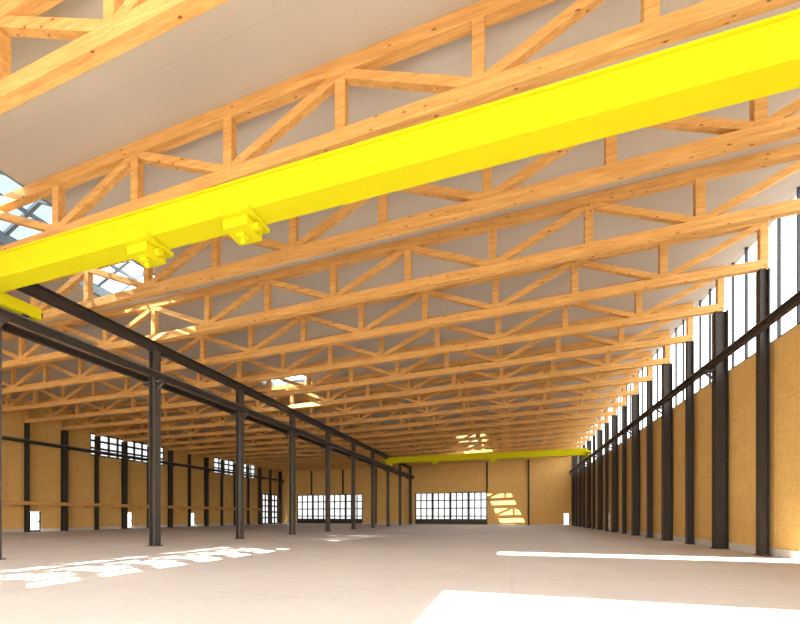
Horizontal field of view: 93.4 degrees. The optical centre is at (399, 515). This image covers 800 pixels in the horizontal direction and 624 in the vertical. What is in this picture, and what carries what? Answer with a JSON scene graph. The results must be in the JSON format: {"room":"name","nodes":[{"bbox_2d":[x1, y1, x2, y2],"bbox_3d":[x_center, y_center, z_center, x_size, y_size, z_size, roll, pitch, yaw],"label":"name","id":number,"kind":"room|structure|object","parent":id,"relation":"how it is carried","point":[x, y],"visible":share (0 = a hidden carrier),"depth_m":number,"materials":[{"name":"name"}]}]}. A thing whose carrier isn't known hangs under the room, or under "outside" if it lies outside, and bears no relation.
{"room":"factory floor","nodes":[
{"label":"factory floor","id":0,"kind":"room"},
{"bbox_2d":[2,396,278,528],"bbox_3d":[-36.852,-4.945,39.422,0.200,13.090,82.600,0,0,17],"label":"wall","id":1,"kind":"structure","parent":0,"point":[45,461],"depth_m":42.94,"materials":[{"name":"brown wood"}]},
{"bbox_2d":[30,512,40,531],"bbox_3d":[-37.165,0.580,38.368,0.180,2.040,0.930,0,0,17],"label":"door","id":2,"kind":"structure","parent":1,"relation":"in","point":[39,520],"depth_m":38.68,"materials":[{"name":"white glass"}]},
{"bbox_2d":[90,433,163,465],"bbox_3d":[-34.318,-8.300,47.954,0.120,2.740,9.820,0,0,17],"label":"window","id":3,"kind":"structure","parent":1,"relation":"in","point":[106,443],"depth_m":46.47,"materials":[{"name":"clear glass"}]},
{"bbox_2d":[2,523,257,532],"bbox_3d":[-37.728,1.440,36.032,0.050,0.320,75.600,0,0,17],"label":"baseboard","id":4,"kind":"structure","parent":1,"relation":"attached to","point":[162,526],"depth_m":43.60,"materials":[{"name":"concrete"}]},
{"bbox_2d":[128,513,132,528],"bbox_3d":[-34.375,0.580,47.762,0.180,2.040,0.930,0,0,17],"label":"door","id":5,"kind":"structure","parent":1,"relation":"in","point":[131,520],"depth_m":48.13,"materials":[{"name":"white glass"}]},
{"bbox_2d":[2,501,260,510],"bbox_3d":[-37.336,-1.200,36.124,0.750,0.500,74.000,0,0,17],"label":"wall rail","id":6,"kind":"object","parent":1,"relation":"attached to","point":[11,503],"visible":0.98,"depth_m":43.94,"materials":[{"name":"brown wood"}]},
{"bbox_2d":[214,457,254,478],"bbox_3d":[-28.881,-8.300,66.264,0.120,2.740,10.420,0,0,17],"label":"window","id":7,"kind":"structure","parent":1,"relation":"in","point":[228,465],"depth_m":64.72,"materials":[{"name":"clear glass"}]},
{"bbox_2d":[262,493,277,523],"bbox_3d":[-26.233,-1.400,75.179,0.120,6.040,6.320,0,0,17],"label":"window","id":8,"kind":"structure","parent":1,"relation":"in","point":[265,497],"depth_m":75.10,"materials":[{"name":"clear glass"}]},
{"bbox_2d":[16,284,410,468],"bbox_3d":[-9.646,-8.980,31.448,0.360,0.460,82.200,0,0,17],"label":"steel roof beam","id":9,"kind":"object","parent":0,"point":[37,291],"visible":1,"depth_m":20.11,"materials":[{"name":"black metal"}]},
{"bbox_2d":[2,322,408,477],"bbox_3d":[-10.174,-7.335,31.604,0.200,0.370,82.200,0,0,17],"label":"beam","id":10,"kind":"structure","parent":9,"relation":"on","point":[8,327],"depth_m":19.02,"materials":[{"name":"metal"}]},
{"bbox_2d":[0,307,413,477],"bbox_3d":[-9.119,-7.335,31.291,0.200,0.370,82.200,0,0,17],"label":"beam","id":11,"kind":"structure","parent":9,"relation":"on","point":[13,317],"depth_m":18.79,"materials":[{"name":"metal"}]},
{"bbox_2d":[0,8,799,320],"bbox_3d":[-1.663,-7.905,9.204,27.350,1.490,3.560,0,0,17],"label":"crane","id":12,"kind":"object","parent":11,"relation":"on","point":[759,59],"visible":1,"depth_m":8.25,"materials":[{"name":"yellow paint"}]},
{"bbox_2d":[383,448,590,465],"bbox_3d":[11.048,-7.905,52.007,27.350,1.490,3.560,0,0,17],"label":"crane","id":13,"kind":"object","parent":11,"relation":"on","point":[492,457],"visible":0.99,"depth_m":51.38,"materials":[{"name":"yellow paint"}]},
{"bbox_2d":[0,0,799,458],"bbox_3d":[-9.675,-11.886,31.352,57.100,0.992,83.200,0,0,17],"label":"ceiling","id":14,"kind":"structure","parent":0,"point":[234,50],"depth_m":12.42,"materials":[{"name":"white paint"}]},
{"bbox_2d":[0,170,66,244],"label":"roof window","id":15,"kind":"structure","parent":14,"relation":"attached to","point":[40,210],"depth_m":15.64,"materials":[{"name":"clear glass"}]},
{"bbox_2d":[66,260,178,298],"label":"roof window","id":16,"kind":"structure","parent":14,"relation":"attached to","point":[132,269],"depth_m":19.41,"materials":[{"name":"clear glass"}]},
{"bbox_2d":[261,375,311,385],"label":"roof window","id":17,"kind":"structure","parent":14,"relation":"attached to","point":[273,383],"depth_m":33.14,"materials":[{"name":"clear glass"}]},
{"bbox_2d":[0,524,799,623],"bbox_3d":[-9.675,1.750,31.352,57.100,0.300,83.200,0,0,17],"label":"floor","id":18,"kind":"structure","parent":0,"point":[395,573],"depth_m":9.50,"materials":[{"name":"concrete"}]},
{"bbox_2d":[0,315,8,559],"bbox_3d":[-14.899,-3.575,13.761,1.440,10.350,0.520,0,0,17],"label":"steel column","id":19,"kind":"structure","parent":18,"relation":"on","point":[2,319],"depth_m":13.84,"materials":[{"name":"black metal"}]},
{"bbox_2d":[24,423,29,531],"bbox_3d":[-37.002,-3.805,37.407,0.420,10.810,0.400,0,0,17],"label":"wall column","id":20,"kind":"structure","parent":18,"relation":"on","point":[26,425],"depth_m":37.35,"materials":[{"name":"metal"}]},
{"bbox_2d":[61,430,69,530],"bbox_3d":[-35.888,-3.805,40.492,0.980,10.810,0.540,0,0,17],"label":"wall column","id":21,"kind":"structure","parent":18,"relation":"on","point":[64,433],"depth_m":40.49,"materials":[{"name":"black metal"}]},
{"bbox_2d":[2,435,283,481],"bbox_3d":[-35.932,-7.335,39.254,0.200,0.370,82.200,0,0,17],"label":"beam","id":22,"kind":"structure","parent":21,"relation":"attached to","point":[8,438],"depth_m":44.45,"materials":[{"name":"metal"}]},
{"bbox_2d":[94,436,99,529],"bbox_3d":[-35.137,-3.805,43.686,0.420,10.810,0.400,0,0,17],"label":"wall column","id":23,"kind":"structure","parent":18,"relation":"on","point":[96,438],"depth_m":43.61,"materials":[{"name":"metal"}]},
{"bbox_2d":[121,441,129,528],"bbox_3d":[-34.023,-3.805,46.771,0.980,10.810,0.540,0,0,17],"label":"wall column","id":24,"kind":"structure","parent":18,"relation":"on","point":[124,445],"depth_m":46.78,"materials":[{"name":"black metal"}]},
{"bbox_2d":[147,446,148,527],"bbox_3d":[-33.273,-3.805,49.965,0.420,10.810,0.400,0,0,17],"label":"wall column","id":25,"kind":"structure","parent":18,"relation":"on","point":[147,446],"depth_m":49.89,"materials":[{"name":"metal"}]},
{"bbox_2d":[142,349,166,546],"bbox_3d":[-13.034,-3.575,20.040,1.440,10.350,0.520,0,0,17],"label":"steel column","id":26,"kind":"structure","parent":18,"relation":"on","point":[155,385],"depth_m":19.98,"materials":[{"name":"black metal"}]},
{"bbox_2d":[168,450,174,526],"bbox_3d":[-32.158,-3.805,53.050,0.980,10.810,0.540,0,0,17],"label":"wall column","id":27,"kind":"structure","parent":18,"relation":"on","point":[170,453],"depth_m":53.05,"materials":[{"name":"black metal"}]},
{"bbox_2d":[187,454,191,526],"bbox_3d":[-31.408,-3.805,56.244,0.420,10.810,0.400,0,0,17],"label":"wall column","id":28,"kind":"structure","parent":18,"relation":"on","point":[189,455],"depth_m":56.22,"materials":[{"name":"metal"}]},
{"bbox_2d":[204,457,209,525],"bbox_3d":[-30.293,-3.805,59.329,0.980,10.810,0.540,0,0,17],"label":"wall column","id":29,"kind":"structure","parent":18,"relation":"on","point":[206,460],"depth_m":59.37,"materials":[{"name":"black metal"}]},
{"bbox_2d":[220,460,223,525],"bbox_3d":[-29.543,-3.805,62.523,0.420,10.810,0.400,0,0,17],"label":"wall column","id":30,"kind":"structure","parent":18,"relation":"on","point":[221,461],"depth_m":62.44,"materials":[{"name":"metal"}]},
{"bbox_2d":[234,463,235,524],"bbox_3d":[-28.429,-3.805,65.608,0.980,10.810,0.540,0,0,17],"label":"wall column","id":31,"kind":"structure","parent":18,"relation":"on","point":[234,463],"depth_m":65.66,"materials":[{"name":"black metal"}]},
{"bbox_2d":[230,389,249,538],"bbox_3d":[-11.170,-3.575,26.319,1.440,10.350,0.520,0,0,17],"label":"steel column","id":32,"kind":"structure","parent":18,"relation":"on","point":[239,415],"depth_m":26.27,"materials":[{"name":"black metal"}]},
{"bbox_2d":[247,465,249,524],"bbox_3d":[-27.678,-3.805,68.802,0.420,10.810,0.400,0,0,17],"label":"wall column","id":33,"kind":"structure","parent":18,"relation":"on","point":[248,466],"depth_m":68.76,"materials":[{"name":"metal"}]},
{"bbox_2d":[258,468,262,523],"bbox_3d":[-26.564,-3.805,71.887,0.980,10.810,0.540,0,0,17],"label":"wall column","id":34,"kind":"structure","parent":18,"relation":"on","point":[259,469],"depth_m":71.89,"materials":[{"name":"black metal"}]},
{"bbox_2d":[269,470,271,523],"bbox_3d":[-25.814,-3.805,75.081,0.420,10.810,0.400,0,0,17],"label":"wall column","id":35,"kind":"structure","parent":18,"relation":"on","point":[270,471],"depth_m":75.01,"materials":[{"name":"metal"}]},
{"bbox_2d":[278,471,282,523],"bbox_3d":[-24.699,-3.805,78.166,0.980,10.810,0.540,0,0,17],"label":"wall column","id":36,"kind":"structure","parent":18,"relation":"on","point":[280,472],"depth_m":78.09,"materials":[{"name":"black metal"}]},
{"bbox_2d":[284,414,299,534],"bbox_3d":[-9.305,-3.575,32.598,1.440,10.350,0.520,0,0,17],"label":"steel column","id":37,"kind":"structure","parent":18,"relation":"on","point":[292,436],"depth_m":32.57,"materials":[{"name":"black metal"}]},
{"bbox_2d":[321,431,334,531],"bbox_3d":[-7.440,-3.575,38.877,1.440,10.350,0.520,0,0,17],"label":"steel column","id":38,"kind":"structure","parent":18,"relation":"on","point":[327,449],"depth_m":38.80,"materials":[{"name":"black metal"}]},
{"bbox_2d":[348,442,358,528],"bbox_3d":[-5.576,-3.575,45.156,1.440,10.350,0.520,0,0,17],"label":"steel column","id":39,"kind":"structure","parent":18,"relation":"on","point":[353,445],"depth_m":45.13,"materials":[{"name":"black metal"}]},
{"bbox_2d":[368,452,377,527],"bbox_3d":[-3.711,-3.575,51.435,1.440,10.350,0.520,0,0,17],"label":"steel column","id":40,"kind":"structure","parent":18,"relation":"on","point":[372,464],"depth_m":51.40,"materials":[{"name":"black metal"}]},
{"bbox_2d":[375,468,376,523],"bbox_3d":[-4.644,-3.800,72.810,0.280,10.800,0.250,0,0,17],"label":"wall post","id":41,"kind":"object","parent":18,"relation":"on","point":[375,468],"visible":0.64,"depth_m":72.70,"materials":[{"name":"metal"}]},
{"bbox_2d":[383,468,392,526],"bbox_3d":[-1.846,-3.575,57.714,1.440,10.350,0.520,0,0,17],"label":"steel column","id":42,"kind":"structure","parent":18,"relation":"on","point":[387,471],"depth_m":57.66,"materials":[{"name":"black metal"}]},
{"bbox_2d":[396,464,403,524],"bbox_3d":[0.019,-3.575,63.993,1.440,10.350,0.520,0,0,17],"label":"steel column","id":43,"kind":"structure","parent":18,"relation":"on","point":[400,465],"depth_m":64.00,"materials":[{"name":"black metal"}]},
{"bbox_2d":[406,469,413,524],"bbox_3d":[1.883,-3.575,70.272,1.440,10.350,0.520,0,0,17],"label":"steel column","id":44,"kind":"structure","parent":18,"relation":"on","point":[409,479],"depth_m":70.22,"materials":[{"name":"black metal"}]},
{"bbox_2d":[411,467,411,523],"bbox_3d":[2.047,-3.800,70.823,0.280,10.800,0.250,0,0,17],"label":"wall post","id":45,"kind":"object","parent":18,"relation":"on","point":[411,467],"visible":0.64,"depth_m":70.70,"materials":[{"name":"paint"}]},
{"bbox_2d":[528,459,528,524],"bbox_3d":[22.120,-4.077,64.862,0.280,11.354,0.250,0,0,17],"label":"wall post","id":46,"kind":"object","parent":18,"relation":"on","point":[528,459],"visible":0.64,"depth_m":64.74,"materials":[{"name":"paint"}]},
{"bbox_2d":[569,456,574,525],"bbox_3d":[28.466,-4.168,62.377,0.980,11.536,0.540,0,0,17],"label":"wall column","id":47,"kind":"structure","parent":18,"relation":"on","point":[572,473],"depth_m":62.29,"materials":[{"name":"black metal"}]},
{"bbox_2d":[279,443,573,471],"bbox_3d":[1.883,-10.663,70.272,56.130,2.896,0.260,0,0,17],"label":"roof truss","id":48,"kind":"object","parent":47,"relation":"on","point":[466,461],"visible":0.23,"depth_m":69.37,"materials":[{"name":"brown wood"}]},
{"bbox_2d":[575,456,577,525],"bbox_3d":[27.716,-4.168,59.184,0.420,11.536,0.400,0,0,17],"label":"wall column","id":49,"kind":"structure","parent":18,"relation":"on","point":[576,457],"depth_m":59.16,"materials":[{"name":"metal"}]},
{"bbox_2d":[269,442,577,469],"bbox_3d":[0.951,-10.663,67.132,56.130,2.896,0.260,0,0,17],"label":"roof truss","id":50,"kind":"object","parent":49,"relation":"on","point":[348,465],"visible":0.17,"depth_m":70.70,"materials":[{"name":"brown wood"}]},
{"bbox_2d":[575,456,581,526],"bbox_3d":[26.601,-4.168,56.098,0.980,11.536,0.540,0,0,17],"label":"wall column","id":51,"kind":"structure","parent":18,"relation":"on","point":[579,468],"depth_m":56.01,"materials":[{"name":"black metal"}]},
{"bbox_2d":[259,437,580,467],"bbox_3d":[0.018,-10.663,63.993,56.130,2.896,0.260,0,0,17],"label":"roof truss","id":52,"kind":"object","parent":51,"relation":"on","point":[554,448],"visible":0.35,"depth_m":66.08,"materials":[{"name":"brown wood"}]},
{"bbox_2d":[583,445,585,526],"bbox_3d":[25.851,-4.168,52.905,0.420,11.536,0.400,0,0,17],"label":"wall column","id":53,"kind":"structure","parent":18,"relation":"on","point":[584,446],"depth_m":52.88,"materials":[{"name":"metal"}]},
{"bbox_2d":[247,431,584,465],"bbox_3d":[-0.914,-10.663,60.853,56.130,2.896,0.260,0,0,17],"label":"roof truss","id":54,"kind":"object","parent":53,"relation":"on","point":[583,443],"visible":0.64,"depth_m":57.81,"materials":[{"name":"brown wood"}]},
{"bbox_2d":[583,441,590,527],"bbox_3d":[24.736,-4.168,49.819,0.980,11.536,0.540,0,0,17],"label":"wall column","id":55,"kind":"structure","parent":18,"relation":"on","point":[588,443],"depth_m":49.76,"materials":[{"name":"black metal"}]},
{"bbox_2d":[235,425,589,462],"bbox_3d":[-1.846,-10.663,57.714,56.130,2.896,0.260,0,0,17],"label":"roof truss","id":56,"kind":"object","parent":55,"relation":"on","point":[560,440],"visible":0.59,"depth_m":54.66,"materials":[{"name":"brown wood"}]},
{"bbox_2d":[592,435,595,528],"bbox_3d":[23.986,-4.168,46.626,0.420,11.536,0.400,0,0,17],"label":"wall column","id":57,"kind":"structure","parent":18,"relation":"on","point":[593,437],"depth_m":46.62,"materials":[{"name":"metal"}]},
{"bbox_2d":[221,418,594,459],"bbox_3d":[-2.779,-10.663,54.574,56.130,2.896,0.260,0,0,17],"label":"roof truss","id":58,"kind":"object","parent":57,"relation":"on","point":[559,435],"visible":0.54,"depth_m":51.79,"materials":[{"name":"brown wood"}]},
{"bbox_2d":[593,429,602,529],"bbox_3d":[22.872,-4.168,43.540,0.980,11.536,0.540,0,0,17],"label":"wall column","id":59,"kind":"structure","parent":18,"relation":"on","point":[599,457],"depth_m":43.48,"materials":[{"name":"black metal"}]},
{"bbox_2d":[205,411,600,457],"bbox_3d":[-3.711,-10.663,51.435,56.130,2.896,0.260,0,0,17],"label":"roof truss","id":60,"kind":"object","parent":59,"relation":"on","point":[567,429],"visible":0.5,"depth_m":48.56,"materials":[{"name":"brown wood"}]},
{"bbox_2d":[569,290,799,472],"bbox_3d":[16.639,-7.335,23.641,0.200,0.370,82.200,0,0,17],"label":"beam","id":61,"kind":"structure","parent":59,"relation":"attached to","point":[792,302],"depth_m":17.23,"materials":[{"name":"metal"}]},
{"bbox_2d":[604,423,608,530],"bbox_3d":[22.122,-4.168,40.347,0.420,11.536,0.400,0,0,17],"label":"wall column","id":62,"kind":"structure","parent":18,"relation":"on","point":[606,424],"depth_m":40.31,"materials":[{"name":"metal"}]},
{"bbox_2d":[188,402,607,453],"bbox_3d":[-4.643,-10.663,48.295,56.130,2.896,0.260,0,0,17],"label":"roof truss","id":63,"kind":"object","parent":62,"relation":"on","point":[571,422],"visible":0.42,"depth_m":45.47,"materials":[{"name":"brown wood"}]},
{"bbox_2d":[607,415,617,531],"bbox_3d":[21.007,-4.168,37.261,0.980,11.536,0.540,0,0,17],"label":"wall column","id":64,"kind":"structure","parent":18,"relation":"on","point":[614,418],"depth_m":37.17,"materials":[{"name":"black metal"}]},
{"bbox_2d":[169,397,616,450],"bbox_3d":[-5.575,-10.663,45.156,56.130,2.896,0.260,0,0,17],"label":"roof truss","id":65,"kind":"object","parent":64,"relation":"on","point":[575,415],"visible":0.48,"depth_m":42.22,"materials":[{"name":"brown wood"}]},
{"bbox_2d":[621,405,626,533],"bbox_3d":[20.257,-4.168,34.068,0.420,11.536,0.400,0,0,17],"label":"wall column","id":66,"kind":"structure","parent":18,"relation":"on","point":[624,408],"depth_m":34.02,"materials":[{"name":"metal"}]},
{"bbox_2d":[147,384,625,446],"bbox_3d":[-6.508,-10.663,42.016,56.130,2.896,0.260,0,0,17],"label":"roof truss","id":67,"kind":"object","parent":66,"relation":"on","point":[578,407],"visible":0.61,"depth_m":38.83,"materials":[{"name":"brown wood"}]},
{"bbox_2d":[626,394,640,535],"bbox_3d":[19.142,-4.168,30.983,0.980,11.536,0.540,0,0,17],"label":"wall column","id":68,"kind":"structure","parent":18,"relation":"on","point":[635,399],"depth_m":30.90,"materials":[{"name":"black metal"}]},
{"bbox_2d":[123,368,637,441],"bbox_3d":[-7.440,-10.663,38.877,56.130,2.896,0.260,0,0,17],"label":"roof truss","id":69,"kind":"object","parent":68,"relation":"on","point":[631,372],"visible":0.73,"depth_m":35.53,"materials":[{"name":"brown wood"}]},
{"bbox_2d":[645,380,653,537],"bbox_3d":[18.392,-4.168,27.789,0.420,11.536,0.400,0,0,17],"label":"wall column","id":70,"kind":"structure","parent":18,"relation":"on","point":[649,384],"depth_m":27.76,"materials":[{"name":"metal"}]},
{"bbox_2d":[95,351,651,436],"bbox_3d":[-8.373,-10.663,35.737,56.130,2.896,0.260,0,0,17],"label":"roof truss","id":71,"kind":"object","parent":70,"relation":"on","point":[597,382],"visible":0.7,"depth_m":32.39,"materials":[{"name":"brown wood"}]},
{"bbox_2d":[654,362,673,540],"bbox_3d":[17.278,-4.168,24.703,0.980,11.536,0.540,0,0,17],"label":"wall column","id":72,"kind":"structure","parent":18,"relation":"on","point":[666,412],"depth_m":24.61,"materials":[{"name":"black metal"}]},
{"bbox_2d":[63,330,669,429],"bbox_3d":[-9.305,-10.663,32.598,56.130,2.896,0.260,0,0,17],"label":"roof truss","id":73,"kind":"object","parent":72,"relation":"on","point":[601,367],"visible":0.76,"depth_m":29.12,"materials":[{"name":"brown wood"}]},
{"bbox_2d":[684,340,694,543],"bbox_3d":[16.527,-4.168,21.510,0.420,11.536,0.400,0,0,17],"label":"wall column","id":74,"kind":"structure","parent":18,"relation":"on","point":[689,346],"depth_m":21.48,"materials":[{"name":"metal"}]},
{"bbox_2d":[25,302,693,422],"bbox_3d":[-10.237,-10.663,29.458,56.130,2.896,0.260,0,0,17],"label":"roof truss","id":75,"kind":"object","parent":74,"relation":"on","point":[629,344],"visible":0.71,"depth_m":25.88,"materials":[{"name":"brown wood"}]},
{"bbox_2d":[702,309,728,548],"bbox_3d":[15.413,-4.168,18.424,0.980,11.536,0.540,0,0,17],"label":"wall column","id":76,"kind":"structure","parent":18,"relation":"on","point":[720,320],"depth_m":18.33,"materials":[{"name":"black metal"}]},
{"bbox_2d":[2,266,724,412],"bbox_3d":[-11.170,-10.663,26.319,56.130,2.896,0.260,0,0,17],"label":"roof truss","id":77,"kind":"object","parent":76,"relation":"on","point":[629,319],"visible":0.58,"depth_m":22.45,"materials":[{"name":"brown wood"}]},
{"bbox_2d":[754,267,772,555],"bbox_3d":[14.663,-4.168,15.231,0.420,11.536,0.400,0,0,17],"label":"wall column","id":78,"kind":"structure","parent":18,"relation":"on","point":[762,276],"depth_m":15.19,"materials":[{"name":"metal"}]},
{"bbox_2d":[2,220,768,394],"bbox_3d":[-12.102,-10.663,23.179,56.130,2.896,0.260,0,0,17],"label":"roof truss","id":79,"kind":"object","parent":78,"relation":"on","point":[663,279],"visible":0.83,"depth_m":18.59,"materials":[{"name":"brown wood"}]},
{"bbox_3d":[13.548,-4.168,12.146,0.980,11.536,0.540,0,0,17],"label":"wall column","id":80,"kind":"structure","parent":18,"relation":"on","visible":0},
{"bbox_2d":[2,143,799,369],"bbox_3d":[-13.034,-10.663,20.040,56.130,2.896,0.260,0,0,17],"label":"roof truss","id":81,"kind":"object","parent":80,"relation":"on","point":[701,222],"visible":0.98,"depth_m":15.16,"materials":[{"name":"brown wood"}]},
{"bbox_3d":[10.933,-4.168,2.673,0.420,11.536,0.400,0,0,17],"label":"wall column","id":82,"kind":"structure","parent":18,"relation":"on","visible":0},
{"bbox_2d":[0,0,228,114],"bbox_3d":[-15.831,-10.663,10.621,56.130,2.896,0.260,0,0,17],"label":"roof truss","id":83,"kind":"object","parent":82,"relation":"on","point":[126,25],"visible":1,"depth_m":7.87,"materials":[{"name":"brown wood"}]},
{"bbox_3d":[12.798,-4.168,8.952,0.420,11.536,0.400,0,0,17],"label":"wall column","id":84,"kind":"structure","parent":18,"relation":"on","visible":0},
{"bbox_2d":[5,96,799,326],"bbox_3d":[-13.967,-10.663,16.900,56.130,2.896,0.260,0,0,17],"label":"roof truss","id":85,"kind":"object","parent":84,"relation":"on","point":[761,129],"visible":0.57,"depth_m":12.06,"materials":[{"name":"brown wood"}]},
{"bbox_3d":[11.684,-4.168,5.867,0.980,11.536,0.540,0,0,17],"label":"wall column","id":86,"kind":"structure","parent":18,"relation":"on","visible":0},
{"bbox_2d":[0,0,799,250],"bbox_3d":[-14.899,-10.663,13.761,56.130,2.896,0.260,0,0,17],"label":"roof truss","id":87,"kind":"object","parent":86,"relation":"on","point":[507,77],"visible":0.98,"depth_m":9.44,"materials":[{"name":"brown wood"}]},
{"bbox_2d":[281,450,570,525],"bbox_3d":[2.118,-4.875,71.062,56.900,12.950,0.250,0,0,17],"label":"wall","id":88,"kind":"structure","parent":0,"point":[549,478],"depth_m":67.24,"materials":[{"name":"brown wood"}]},
{"bbox_2d":[297,494,362,522],"bbox_3d":[-14.281,-1.425,75.907,15.000,6.030,0.160,0,0,17],"label":"window","id":89,"kind":"structure","parent":88,"relation":"in","point":[310,508],"depth_m":75.82,"materials":[{"name":"clear glass"}]},
{"bbox_2d":[342,470,343,493],"bbox_3d":[-11.335,-6.775,74.797,0.280,4.850,0.250,0,0,17],"label":"wall post","id":90,"kind":"object","parent":88,"relation":"attached to","point":[342,470],"visible":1,"depth_m":74.72,"materials":[{"name":"metal"}]},
{"bbox_2d":[282,522,570,525],"bbox_3d":[2.075,1.475,70.919,56.400,0.250,0.050,0,0,17],"label":"baseboard","id":91,"kind":"structure","parent":88,"relation":"attached to","point":[282,522],"depth_m":66.28,"materials":[{"name":"concrete"}]},
{"bbox_2d":[415,492,486,523],"bbox_3d":[9.205,-1.425,68.932,13.600,6.030,0.160,0,0,17],"label":"window","id":92,"kind":"structure","parent":88,"relation":"in","point":[450,507],"depth_m":68.85,"materials":[{"name":"clear glass"}]},
{"bbox_2d":[486,462,487,491],"bbox_3d":[15.429,-6.962,66.849,0.280,5.223,0.250,0,0,17],"label":"wall post","id":93,"kind":"object","parent":88,"relation":"attached to","point":[486,462],"visible":1,"depth_m":66.75,"materials":[{"name":"metal"}]},
{"bbox_2d":[582,324,799,550],"bbox_3d":[17.502,-2.700,23.281,0.200,8.600,82.600,0,0,17],"label":"wall","id":94,"kind":"structure","parent":0,"point":[785,350],"depth_m":17.45,"materials":[{"name":"brown wood"}]},
{"bbox_2d":[578,186,799,468],"bbox_3d":[17.502,-9.608,23.281,0.120,5.216,82.670,0,0,17],"label":"window","id":95,"kind":"structure","parent":94,"relation":"in","point":[798,188],"depth_m":18.09,"materials":[{"name":"clear glass"}]},
{"bbox_2d":[582,525,799,559],"bbox_3d":[17.382,1.440,23.316,0.050,0.320,82.600,0,0,17],"label":"baseboard","id":96,"kind":"structure","parent":94,"relation":"attached to","point":[791,554],"depth_m":17.13,"materials":[{"name":"concrete"}]}
]}

